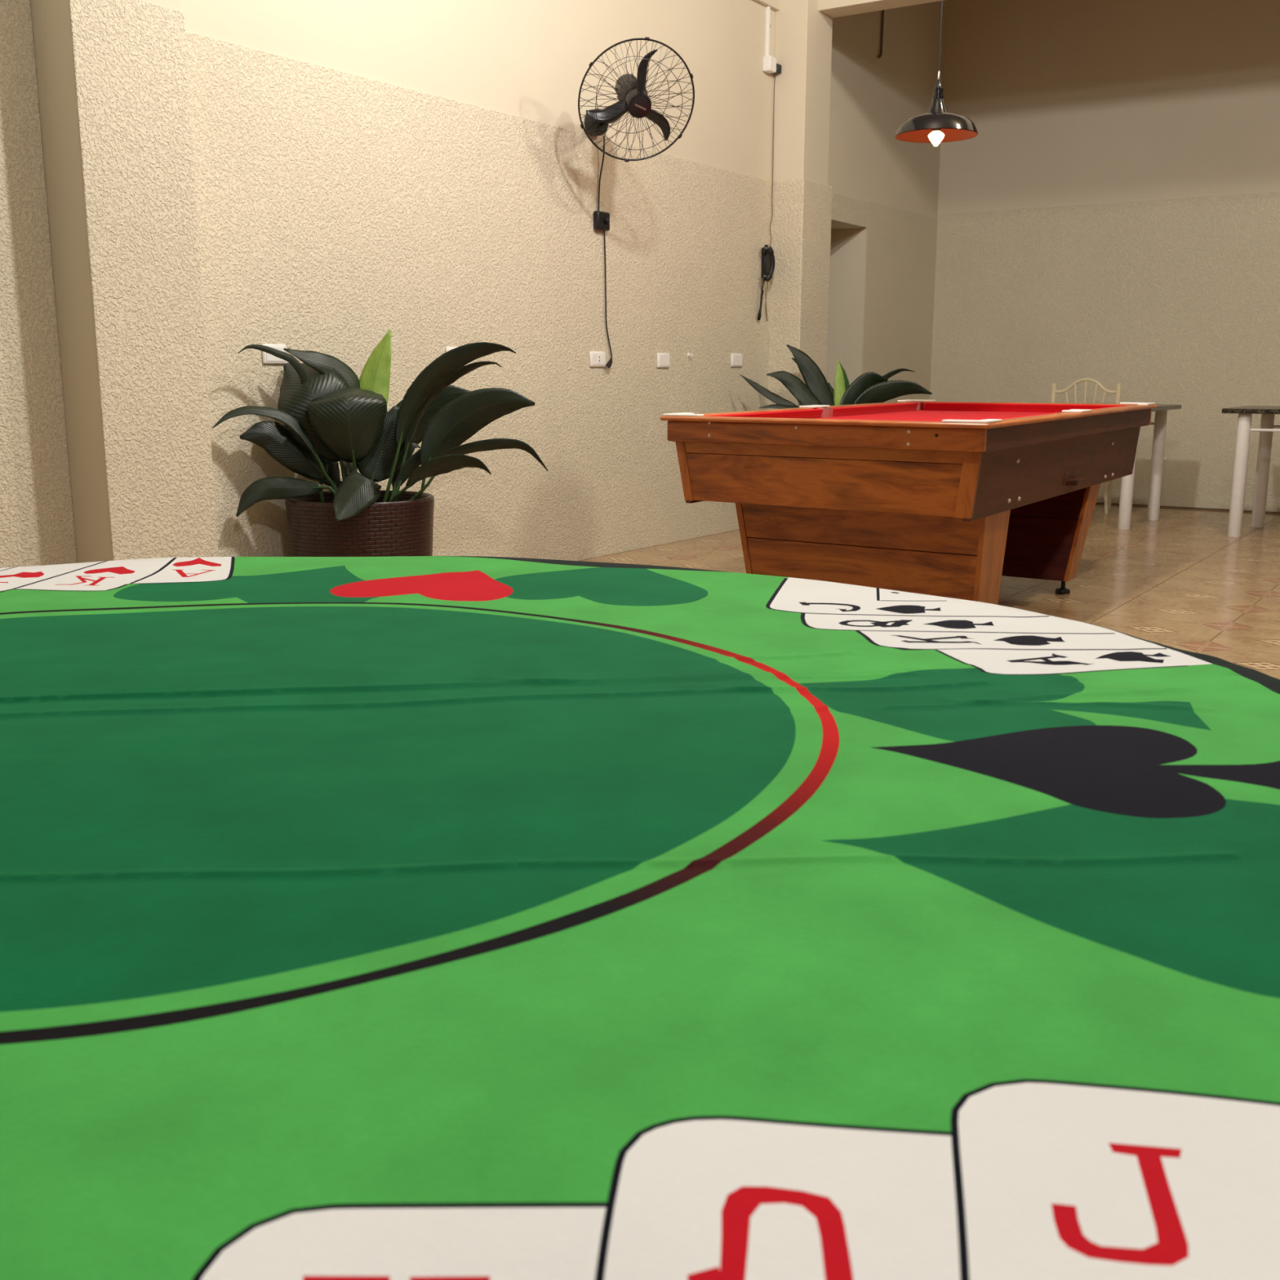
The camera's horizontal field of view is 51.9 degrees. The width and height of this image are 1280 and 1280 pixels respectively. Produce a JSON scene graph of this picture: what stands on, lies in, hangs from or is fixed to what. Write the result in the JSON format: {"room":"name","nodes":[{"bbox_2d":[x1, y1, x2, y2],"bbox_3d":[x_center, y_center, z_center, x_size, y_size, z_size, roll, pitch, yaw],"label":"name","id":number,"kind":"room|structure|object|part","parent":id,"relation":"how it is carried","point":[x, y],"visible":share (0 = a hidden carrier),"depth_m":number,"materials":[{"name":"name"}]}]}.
{"room":"game room","nodes":[
{"label":"game room","id":0,"kind":"room"},
{"bbox_2d":[0,0,946,568],"bbox_3d":[-2.251,-1.998,4.050,0.167,4.300,17.186,8,14,33],"label":"wall","id":1,"kind":"structure","parent":0,"point":[426,172],"depth_m":6.38,"materials":[{"name":"beige paint"}]},
{"bbox_2d":[30,0,217,563],"bbox_3d":[-1.780,-2.070,4.412,0.222,4.300,0.442,8,14,33],"label":"column","id":2,"kind":"structure","parent":1,"relation":"attached to","point":[113,75],"depth_m":4.48,"materials":[{"name":"beige paint"}]},
{"bbox_2d":[262,343,287,364],"bbox_3d":[-1.464,-1.146,5.268,0.014,0.077,0.122,8,14,33],"label":"blank plate","id":3,"kind":"object","parent":1,"relation":"attached to","point":[268,358],"visible":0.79,"depth_m":5.26,"materials":[{"name":"white plastic"}]},
{"bbox_3d":[-1.460,-1.146,5.265,0.004,0.057,0.098,8,14,33],"label":"panel","id":4,"kind":"part","parent":3,"relation":"part of","materials":[{"name":"white plastic"}]},
{"bbox_2d":[445,346,457,351],"bbox_3d":[-0.865,-1.332,6.149,0.017,0.077,0.116,8,14,33],"label":"socket plate","id":5,"kind":"object","parent":1,"relation":"attached to","point":[447,348],"visible":0.12,"depth_m":6.11,"materials":[{"name":"white plastic"}]},
{"bbox_2d":[589,351,605,367],"bbox_3d":[-0.226,-1.516,7.095,0.017,0.081,0.142,8,14,33],"label":"socket plate","id":6,"kind":"object","parent":1,"relation":"attached to","point":[597,359],"visible":1,"depth_m":7.08,"materials":[{"name":"white plastic"}]},
{"bbox_3d":[-0.222,-1.515,7.093,0.004,0.061,0.118,8,14,33],"label":"panel","id":7,"kind":"part","parent":6,"relation":"part of","materials":[{"name":"white plastic"}]},
{"bbox_2d":[597,355,600,363],"bbox_3d":[-0.221,-1.515,7.092,0.004,0.044,0.024,8,14,33],"label":"outlet","id":8,"kind":"object","parent":6,"relation":"attached to","point":[598,356],"depth_m":7.09,"materials":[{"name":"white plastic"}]},
{"bbox_2d":[577,36,694,370],"bbox_3d":[-0.139,-2.139,6.605,0.545,1.532,0.748,-9,14,-37],"label":"wall fan","id":9,"kind":"object","parent":1,"relation":"attached to","point":[633,99],"visible":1,"depth_m":6.35,"materials":[{"name":"black metal"}]},
{"bbox_3d":[-0.198,-2.450,6.906,0.047,0.372,0.029,8,14,33],"label":"cord","id":10,"kind":"part","parent":9,"relation":"part of","materials":[{"name":"black plastic"}]},
{"bbox_2d":[593,210,609,231],"bbox_3d":[-0.197,-2.221,6.965,0.048,0.094,0.112,8,14,33],"label":"switch","id":11,"kind":"object","parent":9,"relation":"attached to","point":[601,219],"depth_m":6.94,"materials":[{"name":"black plastic"}]},
{"bbox_3d":[-0.157,-2.556,6.346,0.211,0.107,0.026,-1,11,-5],"label":"blade","id":12,"kind":"part","parent":9,"relation":"part of","materials":[{"name":"black plastic"}]},
{"bbox_3d":[-0.171,-1.859,7.098,0.013,0.675,0.073,8,14,33],"label":"cord","id":13,"kind":"part","parent":9,"relation":"part of","materials":[{"name":"black plastic"}]},
{"bbox_3d":[-0.130,-2.660,6.646,0.052,0.084,0.364,-5,13,-25],"label":"arm","id":14,"kind":"part","parent":9,"relation":"part of","materials":[{"name":"black plastic"}]},
{"bbox_3d":[-0.041,-2.686,6.446,0.140,0.188,0.219,-2,12,-11],"label":"motor","id":15,"kind":"part","parent":9,"relation":"part of","materials":[{"name":"black plastic"}]},
{"bbox_2d":[579,40,693,159],"bbox_3d":[-0.019,-2.606,6.363,0.571,0.500,0.301,-3,12,-15],"label":"grille","id":16,"kind":"object","parent":9,"relation":"attached to","point":[633,99],"depth_m":6.34,"materials":[{"name":"black metal"}]},
{"bbox_3d":[0.021,-2.708,6.254,0.079,0.184,0.113,-9,14,-37],"label":"blade","id":17,"kind":"part","parent":9,"relation":"part of","materials":[{"name":"black plastic"}]},
{"bbox_3d":[0.081,-2.524,6.424,0.172,0.135,0.069,-9,14,-37],"label":"blade","id":18,"kind":"part","parent":9,"relation":"part of","materials":[{"name":"black plastic"}]},
{"bbox_2d":[657,352,670,368],"bbox_3d":[0.137,-1.625,7.633,0.014,0.084,0.130,8,14,33],"label":"blank plate","id":19,"kind":"object","parent":1,"relation":"attached to","point":[663,358],"visible":1,"depth_m":7.62,"materials":[{"name":"white plastic"}]},
{"bbox_3d":[0.141,-1.624,7.630,0.004,0.064,0.106,8,14,33],"label":"panel","id":20,"kind":"part","parent":19,"relation":"part of","materials":[{"name":"white plastic"}]},
{"bbox_2d":[730,353,742,366],"bbox_3d":[0.614,-1.775,8.337,0.014,0.082,0.140,8,14,33],"label":"blank plate","id":21,"kind":"object","parent":1,"relation":"attached to","point":[735,358],"visible":1,"depth_m":8.32,"materials":[{"name":"white plastic"}]},
{"bbox_3d":[0.618,-1.775,8.334,0.004,0.062,0.116,8,14,33],"label":"panel","id":22,"kind":"part","parent":21,"relation":"part of","materials":[{"name":"white plastic"}]},
{"bbox_2d":[757,244,774,320],"bbox_3d":[0.827,-2.303,8.478,0.099,0.473,0.147,8,14,33],"label":"power cable","id":23,"kind":"object","parent":1,"relation":"attached to","point":[767,253],"visible":1,"depth_m":8.45,"materials":[{"name":"black plastic"}]},
{"bbox_3d":[0.780,-2.195,8.466,0.042,0.260,0.046,-1,12,-6],"label":"coiled cord","id":24,"kind":"part","parent":23,"relation":"part of","materials":[{"name":"black plastic"}]},
{"bbox_2d":[754,0,780,10],"bbox_3d":[-3.023,-3.324,2.417,0.032,1.056,14.100,8,14,33],"label":"trim","id":25,"kind":"structure","parent":1,"relation":"attached to","point":[775,5],"depth_m":8.18,"materials":[{"name":"beige paint"}]},
{"bbox_2d":[762,5,776,73],"bbox_3d":[0.816,-3.755,8.216,0.055,0.384,0.091,8,14,33],"label":"junction box","id":26,"kind":"object","parent":1,"relation":"attached to","point":[769,61],"visible":1,"depth_m":8.21,"materials":[{"name":"white plastic"}]},
{"bbox_2d":[768,24,781,247],"bbox_3d":[0.851,-3.200,8.382,0.058,1.348,0.079,8,14,33],"label":"power cable","id":27,"kind":"object","parent":1,"relation":"attached to","point":[778,66],"visible":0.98,"depth_m":8.40,"materials":[{"name":"black plastic"}]},
{"bbox_2d":[768,0,832,409],"bbox_3d":[1.063,-2.914,8.607,0.231,4.300,0.427,8,14,33],"label":"pillar","id":28,"kind":"structure","parent":1,"relation":"attached to","point":[802,200],"depth_m":8.47,"materials":[{"name":"beige paint"}]},
{"bbox_2d":[826,225,846,389],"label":"door","id":29,"kind":"structure","parent":1,"relation":"in","point":[838,235],"depth_m":9.96,"materials":[{"name":"beige paint"}]},
{"bbox_2d":[877,9,884,58],"bbox_3d":[1.756,-4.745,9.485,0.020,1.037,0.079,6,13,28],"label":"hanging cable","id":30,"kind":"object","parent":1,"relation":"attached to","point":[882,11],"visible":0.96,"depth_m":9.56,"materials":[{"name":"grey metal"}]},
{"bbox_2d":[580,502,1279,679],"bbox_3d":[2.071,0.746,1.678,10.600,0.120,17.186,8,14,33],"label":"floor","id":31,"kind":"structure","parent":0,"point":[1178,580],"depth_m":6.59,"materials":[{"name":"tile"}]},
{"bbox_2d":[212,329,548,556],"bbox_3d":[-1.041,-0.652,5.287,1.270,1.176,0.631,-3,12,-17],"label":"potted plant","id":32,"kind":"object","parent":31,"relation":"on","point":[330,415],"visible":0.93,"depth_m":5.19,"materials":[{"name":"green plant"}]},
{"bbox_3d":[-1.283,-0.665,5.266,0.034,0.310,0.016,2,12,7],"label":"stem","id":33,"kind":"part","parent":32,"relation":"part of","materials":[{"name":"green plant"}]},
{"bbox_3d":[-1.235,-0.550,5.188,0.106,0.118,0.028,-5,12,-23],"label":"stem","id":34,"kind":"part","parent":32,"relation":"part of","materials":[{"name":"green plant"}]},
{"bbox_3d":[-1.231,-0.618,5.204,0.043,0.244,0.099,8,14,33],"label":"stem","id":35,"kind":"part","parent":32,"relation":"part of","materials":[{"name":"green plant"}]},
{"bbox_3d":[-1.187,-0.640,5.276,0.043,0.259,0.017,-3,12,-16],"label":"stem","id":36,"kind":"part","parent":32,"relation":"part of","materials":[{"name":"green plant"}]},
{"bbox_3d":[-1.128,-0.628,5.215,0.016,0.258,0.055,-1,11,-3],"label":"stem","id":37,"kind":"part","parent":32,"relation":"part of","materials":[{"name":"green plant"}]},
{"bbox_3d":[-1.128,-0.327,5.348,0.588,0.515,0.588,8,14,33],"label":"planter","id":38,"kind":"part","parent":32,"relation":"part of","materials":[{"name":"brown wicker"}]},
{"bbox_3d":[-1.020,-0.588,5.397,0.051,0.112,0.016,-11,16,-44],"label":"stem","id":39,"kind":"part","parent":32,"relation":"part of","materials":[{"name":"green plant"}]},
{"bbox_3d":[-0.999,-0.673,5.279,0.069,0.326,0.084,8,14,33],"label":"stem","id":40,"kind":"part","parent":32,"relation":"part of","materials":[{"name":"green plant"}]},
{"bbox_3d":[-0.989,-0.575,5.284,0.066,0.133,0.023,-2,12,-8],"label":"stem","id":41,"kind":"part","parent":32,"relation":"part of","materials":[{"name":"green plant"}]},
{"bbox_3d":[-0.953,-0.559,5.183,0.129,0.145,0.028,4,12,19],"label":"stem","id":42,"kind":"part","parent":32,"relation":"part of","materials":[{"name":"green plant"}]},
{"bbox_3d":[-0.971,-0.654,5.303,0.101,0.281,0.028,-6,13,-29],"label":"stem","id":43,"kind":"part","parent":32,"relation":"part of","materials":[{"name":"green plant"}]},
{"bbox_3d":[-0.891,-0.603,5.258,0.183,0.204,0.032,0,11,0],"label":"stem","id":44,"kind":"part","parent":32,"relation":"part of","materials":[{"name":"green plant"}]},
{"bbox_3d":[-0.908,-0.620,5.281,0.144,0.228,0.033,-1,12,-7],"label":"stem","id":45,"kind":"part","parent":32,"relation":"part of","materials":[{"name":"green plant"}]},
{"bbox_2d":[740,344,932,408],"bbox_3d":[1.232,-1.268,8.329,1.189,1.186,0.592,2,12,9],"label":"potted plant","id":46,"kind":"object","parent":31,"relation":"on","point":[868,387],"visible":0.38,"depth_m":8.30,"materials":[{"name":"green plant"}]},
{"bbox_2d":[660,399,1157,604],"bbox_3d":[1.348,-0.637,6.024,1.382,0.863,2.650,8,14,33],"label":"pool table","id":47,"kind":"object","parent":31,"relation":"on","point":[928,497],"visible":0.93,"depth_m":5.14,"materials":[{"name":"brown wood"}]},
{"bbox_3d":[0.203,-0.902,5.258,0.167,0.010,0.167,8,14,33],"label":"pocket plate","id":48,"kind":"part","parent":47,"relation":"part of","materials":[{"name":"white plastic"}]},
{"bbox_2d":[703,408,822,418],"bbox_3d":[0.548,-0.977,5.760,0.044,0.054,1.151,7,14,32],"label":"cushion","id":49,"kind":"object","parent":47,"relation":"on","point":[800,413],"depth_m":5.87,"materials":[{"name":"red fabric"}]},
{"bbox_3d":[0.836,-1.117,6.285,0.086,0.010,0.171,8,14,33],"label":"pocket plate","id":50,"kind":"part","parent":47,"relation":"part of","materials":[{"name":"white plastic"}]},
{"bbox_3d":[0.919,-0.345,5.340,1.063,0.446,0.271,8,14,33],"label":"leg","id":51,"kind":"part","parent":47,"relation":"part of","materials":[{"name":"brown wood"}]},
{"bbox_2d":[830,402,918,417],"bbox_3d":[1.211,-1.187,6.763,0.044,0.054,1.151,7,14,32],"label":"cushion","id":52,"kind":"object","parent":47,"relation":"on","point":[890,407],"depth_m":6.72,"materials":[{"name":"red fabric"}]},
{"bbox_3d":[1.532,-1.324,7.270,0.166,0.010,0.166,8,14,33],"label":"pocket plate","id":53,"kind":"part","parent":47,"relation":"part of","materials":[{"name":"white plastic"}]},
{"bbox_3d":[1.167,-0.769,4.613,0.166,0.010,0.166,8,14,33],"label":"pocket plate","id":54,"kind":"part","parent":47,"relation":"part of","materials":[{"name":"white plastic"}]},
{"bbox_2d":[923,402,1126,412],"bbox_3d":[2.005,-1.226,6.941,1.091,0.046,0.044,8,14,34],"label":"cushion","id":55,"kind":"object","parent":47,"relation":"on","point":[944,406],"depth_m":6.96,"materials":[{"name":"red fabric"}]},
{"bbox_2d":[1000,412,1059,419],"bbox_3d":[1.487,-0.848,5.131,0.044,0.054,1.151,7,14,32],"label":"cushion","id":56,"kind":"object","parent":47,"relation":"on","point":[1055,413],"depth_m":5.17,"materials":[{"name":"red fabric"}]},
{"bbox_3d":[1.861,-0.707,5.683,0.013,0.051,0.200,7,14,32],"label":"ball return door","id":57,"kind":"part","parent":47,"relation":"part of","materials":[{"name":"brown wood"}]},
{"bbox_3d":[1.889,-0.685,5.693,0.048,0.024,0.120,8,14,33],"label":"drawer pull","id":58,"kind":"part","parent":47,"relation":"part of","materials":[{"name":"brown wood"}]},
{"bbox_3d":[1.863,-0.976,5.598,0.086,0.010,0.171,8,14,33],"label":"pocket plate","id":59,"kind":"part","parent":47,"relation":"part of","materials":[{"name":"white plastic"}]},
{"bbox_2d":[1088,404,1127,409],"bbox_3d":[2.150,-1.058,6.135,0.044,0.054,1.151,7,14,32],"label":"cushion","id":60,"kind":"object","parent":47,"relation":"on","point":[1121,406],"depth_m":6.22,"materials":[{"name":"red fabric"}]},
{"bbox_3d":[2.495,-1.191,6.625,0.167,0.010,0.167,8,14,33],"label":"pocket plate","id":61,"kind":"part","parent":47,"relation":"part of","materials":[{"name":"white plastic"}]},
{"bbox_2d":[1050,377,1121,513],"bbox_3d":[3.296,-1.468,9.859,0.561,0.980,0.345,8,14,33],"label":"metal chair","id":62,"kind":"object","parent":31,"relation":"on","point":[1108,496],"visible":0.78,"depth_m":9.89,"materials":[{"name":"beige metal"}]},
{"bbox_3d":[3.154,-1.498,10.115,0.040,0.937,0.074,8,14,33],"label":"leg","id":63,"kind":"part","parent":62,"relation":"part of","materials":[{"name":"beige paint"}]},
{"bbox_3d":[3.420,-1.155,9.668,0.029,0.443,0.076,-10,15,-40],"label":"leg","id":64,"kind":"part","parent":62,"relation":"part of","materials":[{"name":"beige paint"}]},
{"bbox_3d":[3.554,-1.445,9.855,0.040,0.937,0.074,8,14,33],"label":"leg","id":65,"kind":"part","parent":62,"relation":"part of","materials":[{"name":"beige paint"}]},
{"bbox_2d":[993,401,1181,529],"bbox_3d":[2.953,-1.249,9.229,1.350,0.798,0.985,8,14,33],"label":"table","id":66,"kind":"object","parent":31,"relation":"on","point":[1161,411],"visible":0.38,"depth_m":9.10,"materials":[{"name":"white paint"}]},
{"bbox_3d":[3.200,-1.108,8.610,0.080,0.768,0.080,8,14,33],"label":"leg","id":67,"kind":"part","parent":66,"relation":"part of","materials":[{"name":"white paint"}]},
{"bbox_3d":[3.610,-1.221,9.173,0.080,0.768,0.080,8,14,33],"label":"leg","id":68,"kind":"part","parent":66,"relation":"part of","materials":[{"name":"white paint"}]},
{"bbox_2d":[1221,405,1279,537],"bbox_3d":[4.441,-1.048,8.250,1.365,0.798,0.965,8,14,33],"label":"table","id":69,"kind":"object","parent":31,"relation":"on","point":[1245,413],"visible":1,"depth_m":8.25,"materials":[{"name":"white paint"}]},
{"bbox_3d":[3.754,-1.030,8.226,0.080,0.768,0.080,8,14,33],"label":"leg","id":70,"kind":"part","parent":69,"relation":"part of","materials":[{"name":"white paint"}]},
{"bbox_3d":[4.143,-1.132,8.738,0.080,0.768,0.080,8,14,33],"label":"leg","id":71,"kind":"part","parent":69,"relation":"part of","materials":[{"name":"white paint"}]},
{"bbox_3d":[-0.333,0.447,0.880,1.600,0.774,1.600,8,14,33],"label":"table","id":72,"kind":"object","parent":31,"relation":"on","visible":0},
{"bbox_2d":[0,555,1279,1279],"bbox_3d":[-0.335,0.145,0.816,1.734,0.177,1.728,8,14,33],"label":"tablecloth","id":73,"kind":"object","parent":72,"relation":"on","point":[406,917],"visible":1,"depth_m":0.54,"materials":[{"name":"green fabric"}]},
{"bbox_2d":[929,0,1279,512],"bbox_3d":[6.840,-2.803,8.117,10.414,4.300,0.186,8,14,33],"label":"wall","id":74,"kind":"structure","parent":0,"point":[1111,216],"depth_m":10.06,"materials":[{"name":"beige paint"}]},
{"bbox_3d":[2.151,-3.589,0.740,10.414,0.150,17.166,8,14,33],"label":"ceiling","id":75,"kind":"structure","parent":0,"visible":0},
{"bbox_2d":[817,0,943,17],"bbox_3d":[5.427,-3.934,5.508,10.195,1.053,0.212,8,14,33],"label":"trim","id":76,"kind":"structure","parent":75,"relation":"attached to","point":[832,8],"depth_m":8.20,"materials":[{"name":"beige paint"}]},
{"bbox_2d":[894,0,977,146],"bbox_3d":[1.310,-3.315,5.579,0.360,2.311,0.360,8,14,33],"label":"pendant lamp","id":77,"kind":"object","parent":75,"relation":"hanging from","point":[935,126],"visible":1,"depth_m":5.75,"materials":[{"name":"black metal"}]},
{"bbox_3d":[1.308,-2.268,5.791,0.360,0.088,0.360,8,14,33],"label":"lamp shade","id":78,"kind":"part","parent":77,"relation":"part of","materials":[{"name":"black metal"}]},
{"bbox_3d":[1.308,-2.214,5.802,0.072,0.065,0.072,8,14,33],"label":"bulb","id":79,"kind":"part","parent":77,"relation":"part of","materials":[{"name":"white glass"}]},
{"bbox_3d":[1.311,-3.449,5.553,0.005,1.978,0.008,8,14,33],"label":"cord","id":80,"kind":"part","parent":77,"relation":"part of","materials":[{"name":"black plastic"}]}
]}

